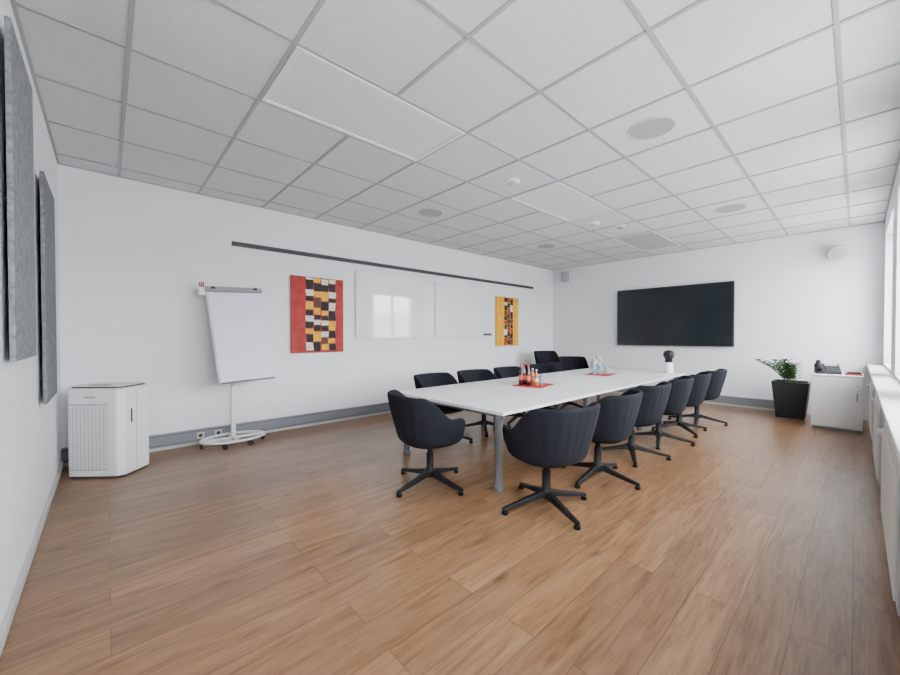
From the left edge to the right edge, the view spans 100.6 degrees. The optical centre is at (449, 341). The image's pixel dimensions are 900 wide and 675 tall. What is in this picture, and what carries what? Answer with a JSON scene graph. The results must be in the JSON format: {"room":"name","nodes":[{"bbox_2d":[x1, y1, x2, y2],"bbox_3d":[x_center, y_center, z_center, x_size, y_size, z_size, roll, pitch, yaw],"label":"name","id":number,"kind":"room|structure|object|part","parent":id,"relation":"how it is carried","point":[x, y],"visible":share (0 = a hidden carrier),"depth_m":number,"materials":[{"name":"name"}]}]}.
{"room":"conference room","nodes":[
{"label":"conference room","id":0,"kind":"room"},
{"bbox_2d":[0,0,60,626],"bbox_3d":[-2.215,-0.249,1.707,0.200,3.250,6.085,-1,1,-43],"label":"wall","id":1,"kind":"structure","parent":0,"point":[30,429],"depth_m":2.21,"materials":[{"name":"paint"}]},
{"bbox_2d":[4,15,36,361],"bbox_3d":[-2.374,-0.737,2.073,0.025,1.665,0.720,-1,1,-43],"label":"acoustic panel","id":2,"kind":"object","parent":1,"relation":"attached to","point":[18,88],"visible":1,"depth_m":1.94,"materials":[{"name":"fabric"}]},
{"bbox_2d":[0,461,63,656],"bbox_3d":[-2.113,1.345,1.781,0.020,0.060,6.025,-1,1,-43],"label":"baseboard","id":3,"kind":"structure","parent":1,"relation":"attached to","point":[5,626],"depth_m":2.15,"materials":[{"name":"grey"}]},
{"bbox_2d":[39,171,56,403],"bbox_3d":[-3.226,-0.392,3.006,0.025,1.700,0.760,-1,1,-43],"label":"acoustic panel","id":4,"kind":"object","parent":1,"relation":"attached to","point":[47,202],"visible":1,"depth_m":2.86,"materials":[{"name":"fabric"}]},
{"bbox_2d":[57,164,552,447],"bbox_3d":[-0.721,-0.328,7.343,10.025,3.250,0.200,-1,1,-43],"label":"wall","id":5,"kind":"structure","parent":0,"point":[134,256],"depth_m":4.98,"materials":[{"name":"paint"}]},
{"bbox_2d":[197,432,203,438],"bbox_3d":[-3.227,1.218,4.835,0.080,0.080,0.018,-1,1,-43],"label":"wall socket","id":6,"kind":"object","parent":5,"relation":"attached to","point":[199,434],"visible":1,"depth_m":4.83,"materials":[{"name":"beige plastic"}]},
{"bbox_2d":[215,429,221,434],"bbox_3d":[-3.080,1.216,4.970,0.080,0.080,0.018,-1,1,-43],"label":"wall socket","id":7,"kind":"object","parent":5,"relation":"attached to","point":[219,431],"visible":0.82,"depth_m":4.96,"materials":[{"name":"beige plastic"}]},
{"bbox_2d":[61,402,390,462],"bbox_3d":[-0.633,1.186,7.269,9.625,0.155,0.060,-1,1,-43],"label":"baseboard","id":8,"kind":"structure","parent":5,"relation":"attached to","point":[172,439],"depth_m":5.37,"materials":[{"name":"grey"}]},
{"bbox_2d":[64,411,390,465],"bbox_3d":[-0.634,1.281,7.271,9.617,0.035,0.056,-1,1,-43],"label":"strip","id":9,"kind":"object","parent":5,"relation":"attached to","point":[373,414],"visible":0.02,"depth_m":5.61,"materials":[{"name":"grey"}]},
{"bbox_2d":[290,275,342,352],"bbox_3d":[-2.084,-0.412,5.907,0.845,1.180,0.026,-1,1,-43],"label":"abstract painting","id":10,"kind":"object","parent":5,"relation":"attached to","point":[316,304],"visible":1,"depth_m":5.87,"materials":[{"name":"red paint"}]},
{"bbox_2d":[232,241,532,288],"bbox_3d":[-0.399,-1.369,7.467,7.000,0.064,0.034,-1,1,-43],"label":"rail","id":11,"kind":"object","parent":5,"relation":"attached to","point":[234,243],"visible":1,"depth_m":6.41,"materials":[{"name":"grey metal"}]},
{"bbox_2d":[356,271,433,337],"bbox_3d":[-0.958,-0.637,6.943,1.738,1.140,0.018,-1,1,-43],"label":"whiteboard","id":12,"kind":"object","parent":5,"relation":"attached to","point":[387,306],"visible":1,"depth_m":6.85,"materials":[{"name":"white glass"}]},
{"bbox_2d":[435,281,491,336],"bbox_3d":[0.339,-0.654,8.133,1.738,1.140,0.018,-1,1,-43],"label":"whiteboard","id":13,"kind":"object","parent":5,"relation":"attached to","point":[461,310],"visible":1,"depth_m":8.06,"materials":[{"name":"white glass"}]},
{"bbox_2d":[496,296,517,345],"bbox_3d":[1.398,-0.477,9.103,0.840,1.180,0.026,-1,1,-43],"label":"abstract painting","id":14,"kind":"object","parent":5,"relation":"attached to","point":[506,307],"visible":1,"depth_m":9.07,"materials":[{"name":"yellow paint"}]},
{"bbox_2d":[0,392,899,674],"bbox_3d":[1.404,1.380,5.052,10.225,0.100,6.685,-1,1,-43],"label":"floor","id":15,"kind":"structure","parent":0,"point":[759,548],"depth_m":2.33,"materials":[{"name":"brown wood"}]},
{"bbox_2d":[68,382,148,478],"bbox_3d":[-3.509,0.890,3.873,0.565,0.912,0.452,0,1,-3],"label":"air purifier","id":16,"kind":"object","parent":15,"relation":"on","point":[108,422],"visible":1,"depth_m":3.66,"materials":[{"name":"white plastic"}]},
{"bbox_2d":[69,403,107,470],"bbox_3d":[-3.531,0.939,3.651,0.360,0.660,0.005,0,1,-3],"label":"grille","id":17,"kind":"object","parent":16,"relation":"attached to","point":[88,422],"depth_m":3.65,"materials":[{"name":"white plastic"}]},
{"bbox_2d":[72,383,144,387],"bbox_3d":[-3.505,0.455,3.848,0.500,0.013,0.350,0,1,-3],"label":"vent","id":18,"kind":"object","parent":16,"relation":"attached to","point":[91,385],"depth_m":3.78,"materials":[{"name":"grey"}]},
{"bbox_3d":[-3.505,0.443,3.848,0.480,0.010,0.330,0,1,-3],"label":"lid","id":19,"kind":"part","parent":16,"relation":"part of","materials":[{"name":"white plastic"}]},
{"bbox_2d":[198,282,275,449],"bbox_3d":[-2.755,0.290,4.832,0.826,2.086,0.597,-1,1,-43],"label":"easel","id":20,"kind":"object","parent":15,"relation":"on","point":[239,332],"visible":0.98,"depth_m":4.82,"materials":[{"name":"white plastic"}]},
{"bbox_2d":[222,376,274,383],"bbox_3d":[-2.520,0.491,4.704,0.600,0.012,0.070,-4,-16,-44],"label":"tray","id":21,"kind":"object","parent":20,"relation":"on","point":[259,377],"depth_m":4.68,"materials":[{"name":"grey plastic"}]},
{"bbox_2d":[387,389,465,497],"bbox_3d":[-0.228,0.913,3.511,0.715,0.876,0.743,0,1,-8],"label":"chair","id":22,"kind":"object","parent":15,"relation":"on","point":[419,423],"visible":1,"depth_m":3.25,"materials":[{"name":"black fabric"}]},
{"bbox_2d":[413,372,472,442],"bbox_3d":[-0.105,0.892,5.026,0.711,0.876,0.723,-1,1,-37],"label":"chair","id":23,"kind":"object","parent":15,"relation":"on","point":[424,380],"visible":0.3,"depth_m":5.25,"materials":[{"name":"black fabric"}]},
{"bbox_2d":[457,369,510,436],"bbox_3d":[0.486,0.884,5.577,0.695,0.876,0.695,-1,1,-41],"label":"chair","id":24,"kind":"object","parent":15,"relation":"on","point":[471,375],"visible":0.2,"depth_m":5.78,"materials":[{"name":"black fabric"}]},
{"bbox_2d":[493,366,524,425],"bbox_3d":[1.089,0.876,6.147,0.750,0.876,0.726,0,1,-18],"label":"chair","id":25,"kind":"object","parent":15,"relation":"on","point":[505,371],"visible":0.16,"depth_m":6.35,"materials":[{"name":"black fabric"}]},
{"bbox_2d":[523,364,554,412],"bbox_3d":[1.694,0.869,6.672,0.696,0.876,0.715,-1,1,-39],"label":"chair","id":26,"kind":"object","parent":15,"relation":"on","point":[541,368],"visible":0.06,"depth_m":6.97,"materials":[{"name":"black fabric"}]},
{"bbox_2d":[400,368,684,491],"bbox_3d":[1.751,0.953,5.537,5.047,0.740,1.670,-1,1,-43],"label":"conference table","id":27,"kind":"object","parent":15,"relation":"on","point":[497,398],"visible":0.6,"depth_m":4.37,"materials":[{"name":"white laminate"}]},
{"bbox_3d":[-0.512,0.982,4.417,0.100,0.712,0.100,-1,1,-43],"label":"leg","id":28,"kind":"part","parent":27,"relation":"part of","materials":[{"name":"grey metal"}]},
{"bbox_3d":[0.441,0.997,3.378,0.100,0.712,0.100,-1,1,-43],"label":"leg","id":29,"kind":"part","parent":27,"relation":"part of","materials":[{"name":"grey metal"}]},
{"bbox_2d":[513,383,553,387],"bbox_3d":[1.127,0.587,5.021,0.400,0.005,0.520,1,1,35],"label":"placemat","id":30,"kind":"object","parent":27,"relation":"on","point":[545,384],"visible":0.71,"depth_m":4.94,"materials":[{"name":"red fabric"}]},
{"bbox_2d":[519,364,523,384],"bbox_3d":[0.957,0.443,4.998,0.078,0.282,0.078,-1,1,-43],"label":"bottle","id":31,"kind":"object","parent":30,"relation":"on","point":[521,371],"visible":1,"depth_m":4.97,"materials":[{"name":"red glass"}]},
{"bbox_2d":[525,364,530,385],"bbox_3d":[1.032,0.444,4.931,0.078,0.282,0.078,-1,1,-43],"label":"bottle","id":32,"kind":"object","parent":30,"relation":"on","point":[528,372],"visible":1,"depth_m":4.90,"materials":[{"name":"red glass"}]},
{"bbox_2d":[531,368,534,383],"bbox_3d":[1.123,0.476,5.083,0.059,0.214,0.059,-1,1,-43],"label":"juice bottle","id":33,"kind":"object","parent":30,"relation":"on","point":[532,372],"visible":0.75,"depth_m":5.06,"materials":[{"name":"orange glass"}]},
{"bbox_2d":[534,369,538,385],"bbox_3d":[1.137,0.478,4.920,0.059,0.214,0.059,-1,1,-43],"label":"juice bottle","id":34,"kind":"object","parent":30,"relation":"on","point":[536,377],"visible":1,"depth_m":4.90,"materials":[{"name":"orange glass"}]},
{"bbox_2d":[539,376,543,384],"bbox_3d":[1.218,0.524,4.995,0.075,0.121,0.075,-1,1,-43],"label":"drinking glass","id":35,"kind":"object","parent":30,"relation":"on","point":[541,378],"visible":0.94,"depth_m":4.96,"materials":[{"name":"white"}]},
{"bbox_3d":[1.632,0.982,4.472,0.100,0.712,0.100,-1,1,-43],"label":"leg","id":36,"kind":"part","parent":27,"relation":"part of","materials":[{"name":"grey metal"}]},
{"bbox_2d":[584,373,617,375],"bbox_3d":[2.611,0.567,6.451,0.400,0.005,0.550,1,1,39],"label":"placemat","id":37,"kind":"object","parent":27,"relation":"on","point":[596,374],"visible":0.74,"depth_m":6.35,"materials":[{"name":"red fabric"}]},
{"bbox_2d":[591,357,595,373],"bbox_3d":[2.460,0.414,6.391,0.083,0.302,0.083,-1,1,-43],"label":"water bottle","id":38,"kind":"object","parent":37,"relation":"on","point":[593,364],"visible":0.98,"depth_m":6.36,"materials":[{"name":"clear glass"}]},
{"bbox_2d":[597,356,602,373],"bbox_3d":[2.574,0.413,6.415,0.083,0.302,0.083,-1,1,-43],"label":"water bottle","id":39,"kind":"object","parent":37,"relation":"on","point":[599,365],"visible":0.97,"depth_m":6.39,"materials":[{"name":"clear glass"}]},
{"bbox_2d":[605,366,609,373],"bbox_3d":[2.694,0.499,6.389,0.082,0.132,0.082,-1,1,-43],"label":"drinking glass","id":40,"kind":"object","parent":37,"relation":"on","point":[607,368],"visible":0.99,"depth_m":6.36,"materials":[{"name":"white"}]},
{"bbox_2d":[663,350,674,372],"bbox_3d":[3.923,0.363,6.702,0.187,0.408,0.184,-1,1,-43],"label":"camera","id":41,"kind":"object","parent":27,"relation":"on","point":[668,355],"visible":1,"depth_m":6.65,"materials":[{"name":"white plastic"}]},
{"bbox_2d":[534,350,560,363],"bbox_3d":[2.428,0.756,9.027,0.695,1.036,0.715,0,1,-28],"label":"chair","id":42,"kind":"object","parent":15,"relation":"on","point":[541,357],"visible":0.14,"depth_m":9.30,"materials":[{"name":"black fabric"}]},
{"bbox_2d":[502,402,599,530],"bbox_3d":[0.810,0.920,3.023,0.733,0.876,0.753,1,1,32],"label":"chair","id":43,"kind":"object","parent":15,"relation":"on","point":[545,438],"visible":1,"depth_m":2.77,"materials":[{"name":"black fabric"}]},
{"bbox_2d":[547,362,582,409],"bbox_3d":[2.256,0.861,7.243,0.755,0.876,0.738,0,1,-13],"label":"chair","id":44,"kind":"object","parent":15,"relation":"on","point":[556,366],"visible":0.15,"depth_m":7.50,"materials":[{"name":"black fabric"}]},
{"bbox_2d":[559,356,588,369],"bbox_3d":[3.107,0.831,9.394,0.740,0.876,0.711,0,1,23],"label":"chair","id":45,"kind":"object","parent":15,"relation":"on","point":[577,362],"visible":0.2,"depth_m":9.63,"materials":[{"name":"black fabric"}]},
{"bbox_2d":[562,388,642,489],"bbox_3d":[1.490,0.911,3.661,0.738,0.876,0.755,0,1,12],"label":"chair","id":46,"kind":"object","parent":15,"relation":"on","point":[617,417],"visible":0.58,"depth_m":3.38,"materials":[{"name":"black fabric"}]},
{"bbox_2d":[601,381,671,467],"bbox_3d":[2.117,0.902,4.330,0.710,0.876,0.732,-1,1,-40],"label":"chair","id":47,"kind":"object","parent":15,"relation":"on","point":[654,401],"visible":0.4,"depth_m":4.03,"materials":[{"name":"black fabric"}]},
{"bbox_2d":[635,375,694,449],"bbox_3d":[2.788,0.894,4.904,0.750,0.876,0.726,0,1,-21],"label":"chair","id":48,"kind":"object","parent":15,"relation":"on","point":[681,387],"visible":0.43,"depth_m":4.62,"materials":[{"name":"black fabric"}]},
{"bbox_2d":[651,371,711,437],"bbox_3d":[3.406,0.886,5.473,0.696,0.876,0.672,-1,1,-45],"label":"chair","id":49,"kind":"object","parent":15,"relation":"on","point":[701,381],"visible":0.4,"depth_m":5.20,"materials":[{"name":"black fabric"}]},
{"bbox_2d":[668,369,727,425],"bbox_3d":[4.020,0.878,6.007,0.746,0.876,0.720,0,1,-14],"label":"chair","id":50,"kind":"object","parent":15,"relation":"on","point":[718,377],"visible":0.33,"depth_m":5.75,"materials":[{"name":"black fabric"}]},
{"bbox_2d":[756,358,810,419],"bbox_3d":[5.726,0.799,6.479,0.696,1.021,0.744,-1,1,-43],"label":"potted plant","id":51,"kind":"object","parent":15,"relation":"on","point":[790,397],"visible":0.99,"depth_m":6.36,"materials":[{"name":"green plant"}]},
{"bbox_3d":[5.895,1.000,6.458,0.479,0.620,0.479,-1,1,-43],"label":"square pot","id":52,"kind":"part","parent":51,"relation":"part of","materials":[{"name":"black plastic"}]},
{"bbox_2d":[810,371,863,433],"bbox_3d":[5.880,0.908,5.682,0.570,0.825,0.550,-1,1,-43],"label":"base cabinet","id":53,"kind":"object","parent":15,"relation":"on","point":[836,400],"visible":0.99,"depth_m":5.49,"materials":[{"name":"white paint"}]},
{"bbox_2d":[814,360,841,374],"bbox_3d":[5.786,0.393,5.725,0.276,0.204,0.231,1,1,37],"label":"desk telephone","id":54,"kind":"object","parent":53,"relation":"on","point":[819,368],"visible":1,"depth_m":5.70,"materials":[{"name":"black plastic"}]},
{"bbox_2d":[845,372,862,375],"bbox_3d":[5.918,0.474,5.480,0.170,0.043,0.152,1,1,42],"label":"notebook","id":55,"kind":"object","parent":53,"relation":"on","point":[846,373],"visible":1,"depth_m":5.43,"materials":[{"name":"red paper"}]},
{"bbox_2d":[867,380,874,442],"bbox_3d":[5.386,0.928,4.730,1.226,0.812,0.135,-1,1,-43],"label":"panel radiator","id":56,"kind":"object","parent":15,"relation":"on","point":[872,390],"visible":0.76,"depth_m":4.44,"materials":[{"name":"white metal"}]},
{"bbox_2d":[870,392,884,485],"bbox_3d":[4.078,0.945,3.530,1.276,0.812,0.135,-1,1,-43],"label":"panel radiator","id":57,"kind":"object","parent":15,"relation":"on","point":[878,418],"visible":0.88,"depth_m":3.16,"materials":[{"name":"white metal"}]},
{"bbox_2d":[876,420,899,615],"bbox_3d":[2.568,0.964,2.143,1.476,0.812,0.135,-1,1,-43],"label":"panel radiator","id":58,"kind":"object","parent":15,"relation":"on","point":[890,467],"visible":0.98,"depth_m":1.85,"materials":[{"name":"white metal"}]},
{"bbox_2d":[884,420,899,468],"bbox_3d":[2.556,0.565,2.103,1.400,0.012,0.100,-1,1,-43],"label":"grille","id":59,"kind":"object","parent":58,"relation":"attached to","point":[889,438],"depth_m":2.01,"materials":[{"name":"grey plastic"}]},
{"bbox_2d":[15,0,899,269],"bbox_3d":[1.404,-1.970,5.005,10.225,0.100,6.685,-1,1,-43],"label":"ceiling","id":60,"kind":"structure","parent":0,"point":[389,43],"depth_m":3.00,"materials":[{"name":"tile"}]},
{"bbox_2d":[261,46,464,161],"bbox_3d":[-0.667,-1.887,3.155,1.510,0.014,0.740,-1,1,-43],"label":"frame","id":61,"kind":"object","parent":60,"relation":"attached to","point":[297,50],"visible":1,"depth_m":2.92,"materials":[{"name":"white plastic"}]},
{"bbox_2d":[268,53,458,158],"bbox_3d":[-0.667,-1.891,3.155,1.440,0.006,0.670,-1,1,-43],"label":"ceiling light","id":62,"kind":"object","parent":60,"relation":"in","point":[311,88],"visible":1,"depth_m":3.04,"materials":[{"name":"white plastic"}]},
{"bbox_2d":[418,208,442,216],"bbox_3d":[-0.290,-1.921,5.592,0.380,0.014,0.380,-1,1,-43],"label":"ceiling speaker","id":63,"kind":"object","parent":60,"relation":"attached to","point":[426,212],"depth_m":5.56},
{"bbox_2d":[10,0,899,270],"bbox_3d":[1.404,-1.915,5.006,9.625,0.014,6.085,-1,1,-43],"label":"ceiling grid","id":64,"kind":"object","parent":60,"relation":"attached to","point":[836,24],"depth_m":3.24,"materials":[{"name":"silver metal"}]},
{"bbox_2d":[505,178,519,185],"bbox_3d":[0.748,-1.889,4.461,0.176,0.046,0.176,-1,1,-43],"label":"smoke detector","id":65,"kind":"object","parent":60,"relation":"attached to","point":[511,181],"visible":1,"depth_m":4.42,"materials":[{"name":"white plastic"}]},
{"bbox_2d":[537,244,555,248],"bbox_3d":[1.979,-1.950,7.674,0.380,0.014,0.380,-1,1,-43],"label":"ceiling speaker","id":66,"kind":"object","parent":60,"relation":"in","point":[543,246],"depth_m":7.67},
{"bbox_2d":[514,184,609,220],"bbox_3d":[1.602,-1.920,5.238,1.440,0.006,0.670,-1,1,-43],"label":"ceiling light","id":67,"kind":"object","parent":60,"relation":"in","point":[558,200],"visible":0.93,"depth_m":5.16,"materials":[{"name":"white plastic"}]},
{"bbox_2d":[510,181,613,221],"bbox_3d":[1.602,-1.916,5.238,1.510,0.014,0.740,-1,1,-43],"label":"frame","id":68,"kind":"object","parent":60,"relation":"attached to","point":[558,182],"visible":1,"depth_m":5.07,"materials":[{"name":"white plastic"}]},
{"bbox_2d":[586,221,599,226],"bbox_3d":[2.352,-1.909,6.137,0.208,0.055,0.208,-1,1,-43],"label":"smoke detector","id":69,"kind":"object","parent":60,"relation":"attached to","point":[595,223],"visible":1,"depth_m":6.08,"materials":[{"name":"white plastic"}]},
{"bbox_2d":[616,224,624,229],"bbox_3d":[2.852,-1.905,6.257,0.140,0.065,0.140,-1,1,-43],"label":"sensor","id":70,"kind":"object","parent":60,"relation":"attached to","point":[619,227],"visible":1,"depth_m":6.22,"materials":[{"name":"white plastic"}]},
{"bbox_2d":[616,232,676,249],"bbox_3d":[3.871,-1.949,7.321,1.440,0.006,0.670,-1,1,-43],"label":"ceiling vent","id":71,"kind":"object","parent":60,"relation":"in","point":[651,240],"visible":1,"depth_m":7.29,"materials":[{"name":"grey metal"}]},
{"bbox_2d":[613,231,680,250],"bbox_3d":[3.871,-1.945,7.321,1.510,0.014,0.740,-1,1,-43],"label":"frame","id":72,"kind":"object","parent":60,"relation":"attached to","point":[678,244],"visible":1,"depth_m":7.26,"materials":[{"name":"white plastic"}]},
{"bbox_2d":[628,115,675,139],"bbox_3d":[1.792,-1.890,3.323,0.380,0.014,0.380,-1,1,-43],"label":"ceiling speaker","id":73,"kind":"object","parent":60,"relation":"attached to","point":[656,126],"depth_m":3.30},
{"bbox_2d":[715,203,746,212],"bbox_3d":[4.061,-1.919,5.405,0.380,0.014,0.380,-1,1,-43],"label":"ceiling speaker","id":74,"kind":"object","parent":60,"relation":"attached to","point":[732,207],"depth_m":5.39},
{"bbox_2d":[553,222,884,420],"bbox_3d":[5.023,-0.342,8.350,0.200,3.250,6.085,-1,1,-43],"label":"wall","id":75,"kind":"structure","parent":0,"point":[800,304],"depth_m":7.17,"materials":[{"name":"paint"}]},
{"bbox_2d":[560,271,568,281],"bbox_3d":[3.106,-1.741,10.090,0.265,0.287,0.170,-1,1,-43],"label":"wall speaker","id":76,"kind":"object","parent":75,"relation":"attached to","point":[564,275],"visible":1,"depth_m":10.02,"materials":[{"name":"grey plastic"}]},
{"bbox_2d":[560,273,565,281],"bbox_3d":[3.031,-1.720,10.021,0.015,0.230,0.140,-17,12,-41],"label":"grille","id":77,"kind":"object","parent":76,"relation":"attached to","point":[563,275],"depth_m":10.01,"materials":[{"name":"grey"}]},
{"bbox_2d":[617,281,734,346],"bbox_3d":[4.881,-0.556,8.277,0.105,1.310,2.300,-1,1,-43],"label":"television","id":78,"kind":"object","parent":75,"relation":"attached to","point":[702,314],"visible":1,"depth_m":8.10,"materials":[{"name":"black plastic"}]},
{"bbox_2d":[611,387,774,410],"bbox_3d":[4.547,1.184,8.698,0.060,0.190,4.840,-1,1,-43],"label":"baseboard","id":79,"kind":"structure","parent":75,"relation":"attached to","point":[764,404],"depth_m":7.37,"materials":[{"name":"grey"}]},
{"bbox_2d":[826,245,849,261],"bbox_3d":[6.551,-1.501,6.340,0.280,0.316,0.302,0,1,27],"label":"wall speaker","id":80,"kind":"object","parent":75,"relation":"attached to","point":[835,253],"visible":1,"depth_m":6.25,"materials":[{"name":"grey plastic"}]},
{"bbox_2d":[830,247,847,259],"bbox_3d":[6.498,-1.460,6.238,0.240,0.240,0.022,0,21,27],"label":"grille","id":81,"kind":"object","parent":80,"relation":"attached to","point":[836,253],"depth_m":6.24,"materials":[{"name":"grey"}]},
{"bbox_2d":[883,162,899,383],"bbox_3d":[3.563,-0.262,2.677,10.025,3.250,0.300,-1,1,-43],"label":"window","id":82,"kind":"structure","parent":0,"point":[891,312],"depth_m":4.51,"materials":[{"name":"glass"}]},
{"bbox_2d":[867,364,899,464],"bbox_3d":[3.404,0.440,2.860,9.625,0.040,0.170,-1,1,-43],"label":"windowsill","id":83,"kind":"structure","parent":82,"relation":"attached to","point":[887,388],"depth_m":2.79,"materials":[{"name":"white paint"}]}
]}

